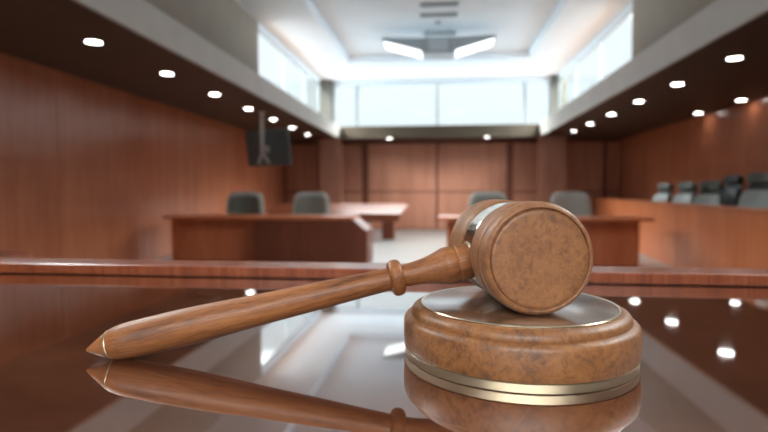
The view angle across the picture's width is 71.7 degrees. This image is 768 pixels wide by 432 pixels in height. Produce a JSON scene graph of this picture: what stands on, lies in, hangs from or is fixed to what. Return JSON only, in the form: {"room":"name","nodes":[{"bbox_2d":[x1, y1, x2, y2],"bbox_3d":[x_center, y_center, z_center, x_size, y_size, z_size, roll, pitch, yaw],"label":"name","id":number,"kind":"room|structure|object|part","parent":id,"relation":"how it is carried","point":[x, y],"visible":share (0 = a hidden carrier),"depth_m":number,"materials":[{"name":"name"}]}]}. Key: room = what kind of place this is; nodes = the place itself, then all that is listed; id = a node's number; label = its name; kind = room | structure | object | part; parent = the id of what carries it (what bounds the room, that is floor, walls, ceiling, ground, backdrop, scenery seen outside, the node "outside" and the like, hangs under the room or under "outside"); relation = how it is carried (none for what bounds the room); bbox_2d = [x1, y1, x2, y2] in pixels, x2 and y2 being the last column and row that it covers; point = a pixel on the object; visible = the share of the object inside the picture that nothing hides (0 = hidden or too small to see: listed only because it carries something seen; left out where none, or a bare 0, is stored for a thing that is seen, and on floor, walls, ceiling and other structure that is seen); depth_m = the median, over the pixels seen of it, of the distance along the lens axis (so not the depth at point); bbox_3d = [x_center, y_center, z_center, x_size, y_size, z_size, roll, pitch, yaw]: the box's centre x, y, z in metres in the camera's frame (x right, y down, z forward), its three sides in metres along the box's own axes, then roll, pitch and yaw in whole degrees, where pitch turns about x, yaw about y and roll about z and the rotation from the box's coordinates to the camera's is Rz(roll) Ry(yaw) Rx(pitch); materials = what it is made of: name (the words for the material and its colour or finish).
{"room":"courtroom","nodes":[
{"label":"courtroom","id":0,"kind":"room"},
{"bbox_2d":[0,53,284,259],"bbox_3d":[-4.792,-0.725,7.825,0.150,3.370,22.600,0,3,6],"label":"wall","id":1,"kind":"structure","parent":0,"point":[89,169],"depth_m":8.68,"materials":[{"name":"brown wood"}]},
{"bbox_2d":[0,0,344,141],"bbox_3d":[-3.674,-2.293,7.634,2.300,0.380,22.600,0,3,6],"label":"ceiling","id":2,"kind":"structure","parent":1,"relation":"attached to","point":[51,34],"depth_m":7.26,"materials":[{"name":"brown wood"}]},
{"bbox_2d":[83,39,103,44],"bbox_3d":[-3.394,-2.032,6.207,0.224,0.008,0.224,0,3,6],"label":"ceiling light","id":3,"kind":"object","parent":2,"relation":"in","point":[88,41],"visible":1,"depth_m":6.20,"materials":[{"name":"white"}]},
{"bbox_2d":[159,72,174,75],"bbox_3d":[-3.217,-2.109,7.874,0.224,0.008,0.224,0,3,6],"label":"ceiling light","id":4,"kind":"object","parent":2,"relation":"in","point":[161,73],"visible":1,"depth_m":7.86,"materials":[{"name":"white"}]},
{"bbox_2d":[73,0,339,137],"bbox_3d":[-2.594,-2.252,6.862,0.050,0.390,21.290,0,3,6],"label":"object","id":5,"kind":"structure","parent":1,"relation":"attached to","point":[140,17],"depth_m":7.15,"materials":[{"name":"paint"}]},
{"bbox_2d":[245,111,291,165],"bbox_3d":[-2.615,-1.704,11.748,1.230,1.173,0.305,2,3,30],"label":"monitor","id":6,"kind":"object","parent":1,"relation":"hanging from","point":[264,147],"visible":1,"depth_m":11.70,"materials":[{"name":"grey plastic"}]},
{"bbox_3d":[-2.581,-1.513,11.816,1.230,0.786,0.165,2,3,30],"label":"casing","id":7,"kind":"part","parent":6,"relation":"part of","materials":[{"name":"grey plastic"}]},
{"bbox_2d":[258,30,319,112],"bbox_3d":[-2.436,-3.467,14.455,0.030,1.400,6.000,0,3,6],"label":"window","id":8,"kind":"structure","parent":1,"relation":"in","point":[259,32],"depth_m":13.73,"materials":[{"name":"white glass"}]},
{"bbox_2d":[317,80,333,121],"bbox_3d":[-1.915,-3.687,17.601,0.500,1.510,0.380,0,3,6],"label":"pillar","id":9,"kind":"structure","parent":1,"relation":"attached to","point":[326,87],"depth_m":17.41,"materials":[{"name":"grey paint"}]},
{"bbox_2d":[145,0,258,73],"bbox_3d":[-3.207,-3.282,8.576,0.380,1.530,5.860,0,3,6],"label":"wall","id":10,"kind":"structure","parent":0,"point":[225,24],"depth_m":9.57,"materials":[{"name":"beige paint"}]},
{"bbox_2d":[319,138,342,203],"bbox_3d":[-1.766,-1.031,17.758,0.770,3.070,0.520,0,3,6],"label":"pillar","id":11,"kind":"structure","parent":0,"point":[330,149],"depth_m":17.50,"materials":[{"name":"brown wood"}]},
{"bbox_2d":[154,229,670,266],"bbox_3d":[0.980,1.039,7.242,11.870,0.100,22.900,0,3,6],"label":"floor","id":12,"kind":"structure","parent":0,"point":[408,245],"depth_m":12.78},
{"bbox_2d":[0,251,28,257],"bbox_3d":[-2.523,0.705,2.314,1.400,1.020,0.900,0,3,6],"label":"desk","id":13,"kind":"object","parent":12,"relation":"on","point":[3,254],"visible":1,"depth_m":2.60,"materials":[{"name":"brown wood"}]},
{"bbox_2d":[226,192,263,213],"bbox_3d":[-2.869,0.164,10.876,0.786,1.311,0.700,0,3,-7],"label":"office chair","id":14,"kind":"object","parent":12,"relation":"on","point":[237,202],"visible":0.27,"depth_m":11.04,"materials":[{"name":"leather"}]},
{"bbox_2d":[163,214,372,262],"bbox_3d":[-2.118,0.426,9.959,3.750,0.875,0.900,0,3,6],"label":"table","id":15,"kind":"object","parent":12,"relation":"on","point":[200,237],"visible":0.91,"depth_m":9.54,"materials":[{"name":"brown wood"}]},
{"bbox_3d":[-3.158,0.435,9.914,1.670,0.780,0.030,0,3,6],"label":"panel","id":16,"kind":"part","parent":15,"relation":"part of","materials":[{"name":"brown wood"}]},
{"bbox_2d":[292,192,329,214],"bbox_3d":[-1.492,0.170,10.731,0.786,1.311,0.700,0,3,-1],"label":"office chair","id":17,"kind":"object","parent":12,"relation":"on","point":[304,203],"visible":0.35,"depth_m":10.89,"materials":[{"name":"leather"}]},
{"bbox_2d":[268,203,408,238],"bbox_3d":[-1.256,0.147,14.939,3.850,0.975,0.800,0,3,6],"label":"writing desk","id":18,"kind":"object","parent":12,"relation":"on","point":[388,214],"visible":0.61,"depth_m":14.67,"materials":[{"name":"orange wood"}]},
{"bbox_3d":[0.129,0.278,14.873,0.320,0.720,0.450,0,3,6],"label":"leg panel","id":19,"kind":"part","parent":18,"relation":"part of","materials":[{"name":"brown wood"}]},
{"bbox_2d":[0,258,767,431],"bbox_3d":[0.053,0.728,0.532,4.800,1.136,1.702,0,3,6],"label":"desk","id":20,"kind":"object","parent":12,"relation":"on","point":[345,367],"visible":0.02,"depth_m":0.65,"materials":[{"name":"brown wood"}]},
{"bbox_2d":[86,199,592,359],"bbox_3d":[-0.068,0.080,0.686,0.612,0.200,0.196,0,3,-5],"label":"gavel","id":21,"kind":"object","parent":20,"relation":"on","point":[532,257],"visible":1,"depth_m":0.65,"materials":[{"name":"brown wood"}]},
{"bbox_3d":[-0.126,0.112,0.683,0.509,0.049,0.049,-13,4,-4],"label":"handle","id":22,"kind":"part","parent":21,"relation":"part of","materials":[{"name":"brown wood"}]},
{"bbox_2d":[404,286,641,394],"bbox_3d":[0.174,0.146,0.695,0.296,0.066,0.296,0,3,6],"label":"block","id":23,"kind":"object","parent":20,"relation":"on","point":[462,335],"visible":0.9,"depth_m":0.58,"materials":[{"name":"brown wood"}]},
{"bbox_2d":[469,192,506,206],"bbox_3d":[2.036,0.188,10.357,0.786,1.311,0.700,0,3,9],"label":"office chair","id":24,"kind":"object","parent":12,"relation":"on","point":[476,197],"visible":0.19,"depth_m":10.55,"materials":[{"name":"leather"}]},
{"bbox_2d":[438,215,654,266],"bbox_3d":[2.755,0.450,9.442,3.570,0.875,0.900,0,3,6],"label":"table","id":25,"kind":"object","parent":12,"relation":"on","point":[614,239],"visible":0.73,"depth_m":9.14,"materials":[{"name":"brown wood"}]},
{"bbox_2d":[551,192,591,215],"bbox_3d":[3.600,0.195,10.190,0.786,1.311,0.700,1,3,13],"label":"office chair","id":26,"kind":"object","parent":12,"relation":"on","point":[577,203],"visible":0.27,"depth_m":10.35,"materials":[{"name":"leather"}]},
{"bbox_2d":[592,198,767,268],"bbox_3d":[6.652,0.251,11.097,2.375,1.120,12.995,1,3,13],"label":"box","id":27,"kind":"object","parent":12,"relation":"on","point":[688,235],"visible":0.6,"depth_m":8.11,"materials":[{"name":"brown wood"}]},
{"bbox_2d":[653,183,673,201],"bbox_3d":[6.286,-0.148,12.359,0.763,1.235,0.690,0,3,-9],"label":"chair","id":28,"kind":"object","parent":27,"relation":"on","point":[665,194],"visible":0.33,"depth_m":12.34,"materials":[{"name":"leather"}]},
{"bbox_3d":[6.468,-0.274,12.385,0.139,0.500,0.525,11,1,-10],"label":"backrest","id":29,"kind":"part","parent":28,"relation":"part of","materials":[{"name":"grey leather"}]},
{"bbox_3d":[5.575,-0.297,11.260,0.190,0.040,12.893,1,3,13],"label":"cap rail","id":30,"kind":"part","parent":27,"relation":"part of","materials":[{"name":"brown wood"}]},
{"bbox_2d":[672,182,696,203],"bbox_3d":[5.924,-0.077,10.808,0.763,1.235,0.690,-1,3,-12],"label":"chair","id":31,"kind":"object","parent":27,"relation":"on","point":[688,190],"visible":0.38,"depth_m":10.81,"materials":[{"name":"grey leather"}]},
{"bbox_3d":[6.104,-0.203,10.843,0.139,0.500,0.525,11,0,-13],"label":"backrest","id":32,"kind":"part","parent":31,"relation":"part of","materials":[{"name":"grey leather"}]},
{"bbox_2d":[693,181,723,205],"bbox_3d":[5.722,-0.021,9.585,0.763,1.235,0.690,-1,3,-27],"label":"chair","id":33,"kind":"object","parent":27,"relation":"on","point":[711,192],"visible":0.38,"depth_m":9.65,"materials":[{"name":"grey leather"}]},
{"bbox_3d":[5.887,-0.149,9.663,0.139,0.500,0.525,11,-3,-27],"label":"backrest","id":34,"kind":"part","parent":33,"relation":"part of","materials":[{"name":"grey leather"}]},
{"bbox_2d":[723,175,743,205],"bbox_3d":[6.483,-0.172,10.266,0.763,1.235,0.690,0,3,-7],"label":"chair","id":35,"kind":"object","parent":27,"relation":"on","point":[733,189],"visible":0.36,"depth_m":10.18,"materials":[{"name":"grey leather"}]},
{"bbox_3d":[6.667,-0.297,10.283,0.139,0.500,0.525,11,1,-7],"label":"backrest","id":36,"kind":"part","parent":35,"relation":"part of","materials":[{"name":"grey leather"}]},
{"bbox_2d":[737,172,767,207],"bbox_3d":[5.647,-0.009,8.251,0.824,1.334,0.745,-1,3,-18],"label":"chair","id":37,"kind":"object","parent":27,"relation":"on","point":[756,195],"visible":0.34,"depth_m":8.36,"materials":[{"name":"grey leather"}]},
{"bbox_3d":[5.837,-0.146,8.308,0.150,0.540,0.567,11,-1,-18],"label":"backrest","id":38,"kind":"part","parent":37,"relation":"part of","materials":[{"name":"grey leather"}]},
{"bbox_2d":[235,0,632,81],"bbox_3d":[0.571,-4.106,6.566,7.670,0.300,21.740,0,3,6],"label":"ceiling","id":39,"kind":"structure","parent":0,"point":[336,40],"depth_m":12.48,"materials":[{"name":"white paint"}]},
{"bbox_2d":[258,23,320,83],"bbox_3d":[-3.233,-3.920,6.878,0.040,0.200,21.340,0,3,6],"label":"trim","id":40,"kind":"structure","parent":39,"relation":"attached to","point":[261,29],"depth_m":13.52,"materials":[{"name":"white paint"}]},
{"bbox_2d":[420,12,457,16],"bbox_3d":[1.171,-4.299,11.355,0.790,0.014,0.200,0,3,6],"label":"ceiling vent","id":41,"kind":"object","parent":39,"relation":"in","point":[454,13],"visible":1,"depth_m":11.33,"materials":[{"name":"grey metal"}]},
{"bbox_2d":[383,29,495,59],"bbox_3d":[1.276,-4.044,12.405,2.560,0.620,0.715,0,3,6],"label":"pendant lamp","id":42,"kind":"object","parent":39,"relation":"hanging from","point":[429,48],"visible":1,"depth_m":12.12,"materials":[{"name":"grey metal"}]},
{"bbox_2d":[384,42,421,57],"bbox_3d":[0.453,-3.894,12.472,0.850,0.265,0.570,0,3,6],"label":"diffuser","id":43,"kind":"object","parent":42,"relation":"attached to","point":[409,48],"depth_m":12.22,"materials":[{"name":"white plastic"}]},
{"bbox_3d":[1.230,-3.888,12.075,0.420,0.260,0.035,0,3,6],"label":"housing panel","id":44,"kind":"part","parent":42,"relation":"part of","materials":[{"name":"grey metal"}]},
{"bbox_2d":[456,39,493,56],"bbox_3d":[2.094,-3.886,12.298,0.850,0.265,0.570,0,3,6],"label":"diffuser","id":45,"kind":"object","parent":42,"relation":"attached to","point":[463,46],"depth_m":12.04,"materials":[{"name":"white plastic"}]},
{"bbox_2d":[420,1,458,6],"bbox_3d":[1.112,-4.269,10.709,0.770,0.014,0.200,0,3,6],"label":"ceiling vent","id":46,"kind":"object","parent":39,"relation":"in","point":[431,4],"visible":1,"depth_m":10.71,"materials":[{"name":"grey metal"}]},
{"bbox_2d":[424,31,456,35],"bbox_3d":[1.338,-4.360,12.694,0.780,0.014,0.200,0,3,6],"label":"ceiling vent","id":47,"kind":"object","parent":39,"relation":"in","point":[425,33],"visible":1,"depth_m":12.68,"materials":[{"name":"grey metal"}]},
{"bbox_2d":[334,76,549,85],"bbox_3d":[1.809,-4.397,17.273,6.970,0.200,0.180,0,3,6],"label":"trim","id":48,"kind":"structure","parent":39,"relation":"attached to","point":[536,78],"depth_m":17.17,"materials":[{"name":"white paint"}]},
{"bbox_2d":[558,1,632,78],"bbox_3d":[4.354,-3.883,6.073,0.040,0.200,21.340,0,3,6],"label":"trim","id":49,"kind":"structure","parent":39,"relation":"attached to","point":[629,8],"depth_m":12.17,"materials":[{"name":"white paint"}]},
{"bbox_2d":[286,142,619,228],"bbox_3d":[2.190,-1.024,18.364,11.390,2.960,0.040,0,3,6],"label":"wall","id":50,"kind":"structure","parent":0,"point":[461,166],"depth_m":18.36,"materials":[{"name":"brown wood"}]},
{"bbox_2d":[340,124,539,138],"bbox_3d":[1.730,-2.721,17.072,6.390,0.390,0.050,0,3,6],"label":"trim","id":51,"kind":"structure","parent":50,"relation":"attached to","point":[488,130],"depth_m":17.04,"materials":[{"name":"paint"}]},
{"bbox_2d":[343,136,539,141],"bbox_3d":[1.801,-2.757,17.747,6.450,0.380,1.310,0,3,6],"label":"trim","id":52,"kind":"structure","parent":50,"relation":"attached to","point":[531,137],"depth_m":17.86,"materials":[{"name":"brown wood"}]},
{"bbox_2d":[334,81,549,125],"bbox_3d":[1.804,-3.596,17.260,6.970,1.400,0.080,0,3,6],"label":"window","id":53,"kind":"structure","parent":50,"relation":"in","point":[525,82],"depth_m":17.21,"materials":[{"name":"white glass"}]},
{"bbox_2d":[285,139,619,229],"bbox_3d":[2.178,-1.162,18.429,11.670,3.270,0.120,0,3,6],"label":"trim","id":54,"kind":"structure","parent":50,"relation":"attached to","point":[509,191],"depth_m":18.35,"materials":[{"name":"brown wood"}]},
{"bbox_2d":[537,136,566,202],"bbox_3d":[5.354,-0.997,17.002,0.850,3.070,0.520,0,3,6],"label":"column","id":55,"kind":"structure","parent":0,"point":[551,150],"depth_m":16.75,"materials":[{"name":"brown wood"}]},
{"bbox_2d":[632,0,715,57],"bbox_3d":[4.652,-3.232,7.486,0.380,1.530,5.350,0,3,6],"label":"wall","id":56,"kind":"structure","parent":0,"point":[652,20],"depth_m":9.01,"materials":[{"name":"beige paint"}]},
{"bbox_2d":[619,96,767,201],"bbox_3d":[6.763,-0.669,6.599,0.150,3.370,22.600,0,3,6],"label":"wall","id":57,"kind":"structure","parent":0,"point":[713,146],"depth_m":12.37,"materials":[{"name":"brown wood"}]},
{"bbox_2d":[550,75,566,114],"bbox_3d":[5.503,-3.651,16.814,0.480,1.510,0.380,0,3,6],"label":"trim","id":58,"kind":"structure","parent":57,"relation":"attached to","point":[554,81],"depth_m":16.62,"materials":[{"name":"grey paint"}]},
{"bbox_2d":[558,10,632,109],"bbox_3d":[5.134,-3.418,13.396,0.030,1.400,6.510,0,3,6],"label":"window","id":59,"kind":"structure","parent":57,"relation":"in","point":[631,12],"depth_m":12.34,"materials":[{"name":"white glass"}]},
{"bbox_2d":[534,12,767,139],"bbox_3d":[5.335,-2.249,6.678,2.920,0.380,22.600,0,3,6],"label":"ceiling","id":60,"kind":"structure","parent":57,"relation":"attached to","point":[713,83],"depth_m":9.20,"materials":[{"name":"brown wood"}]},
{"bbox_2d":[670,83,685,85],"bbox_3d":[4.779,-2.144,8.645,0.224,0.008,0.224,0,3,6],"label":"ceiling light","id":61,"kind":"object","parent":60,"relation":"in","point":[673,84],"visible":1,"depth_m":8.66,"materials":[{"name":"white"}]},
{"bbox_2d":[725,56,744,60],"bbox_3d":[4.601,-2.067,6.966,0.224,0.008,0.224,0,3,6],"label":"ceiling light","id":62,"kind":"object","parent":60,"relation":"in","point":[733,58],"visible":1,"depth_m":6.97,"materials":[{"name":"white"}]},
{"bbox_2d":[540,0,767,135],"bbox_3d":[3.809,-2.241,6.181,0.050,0.430,21.290,0,3,6],"label":"trim","id":63,"kind":"structure","parent":57,"relation":"attached to","point":[720,18],"depth_m":7.28,"materials":[{"name":"paint"}]}
]}

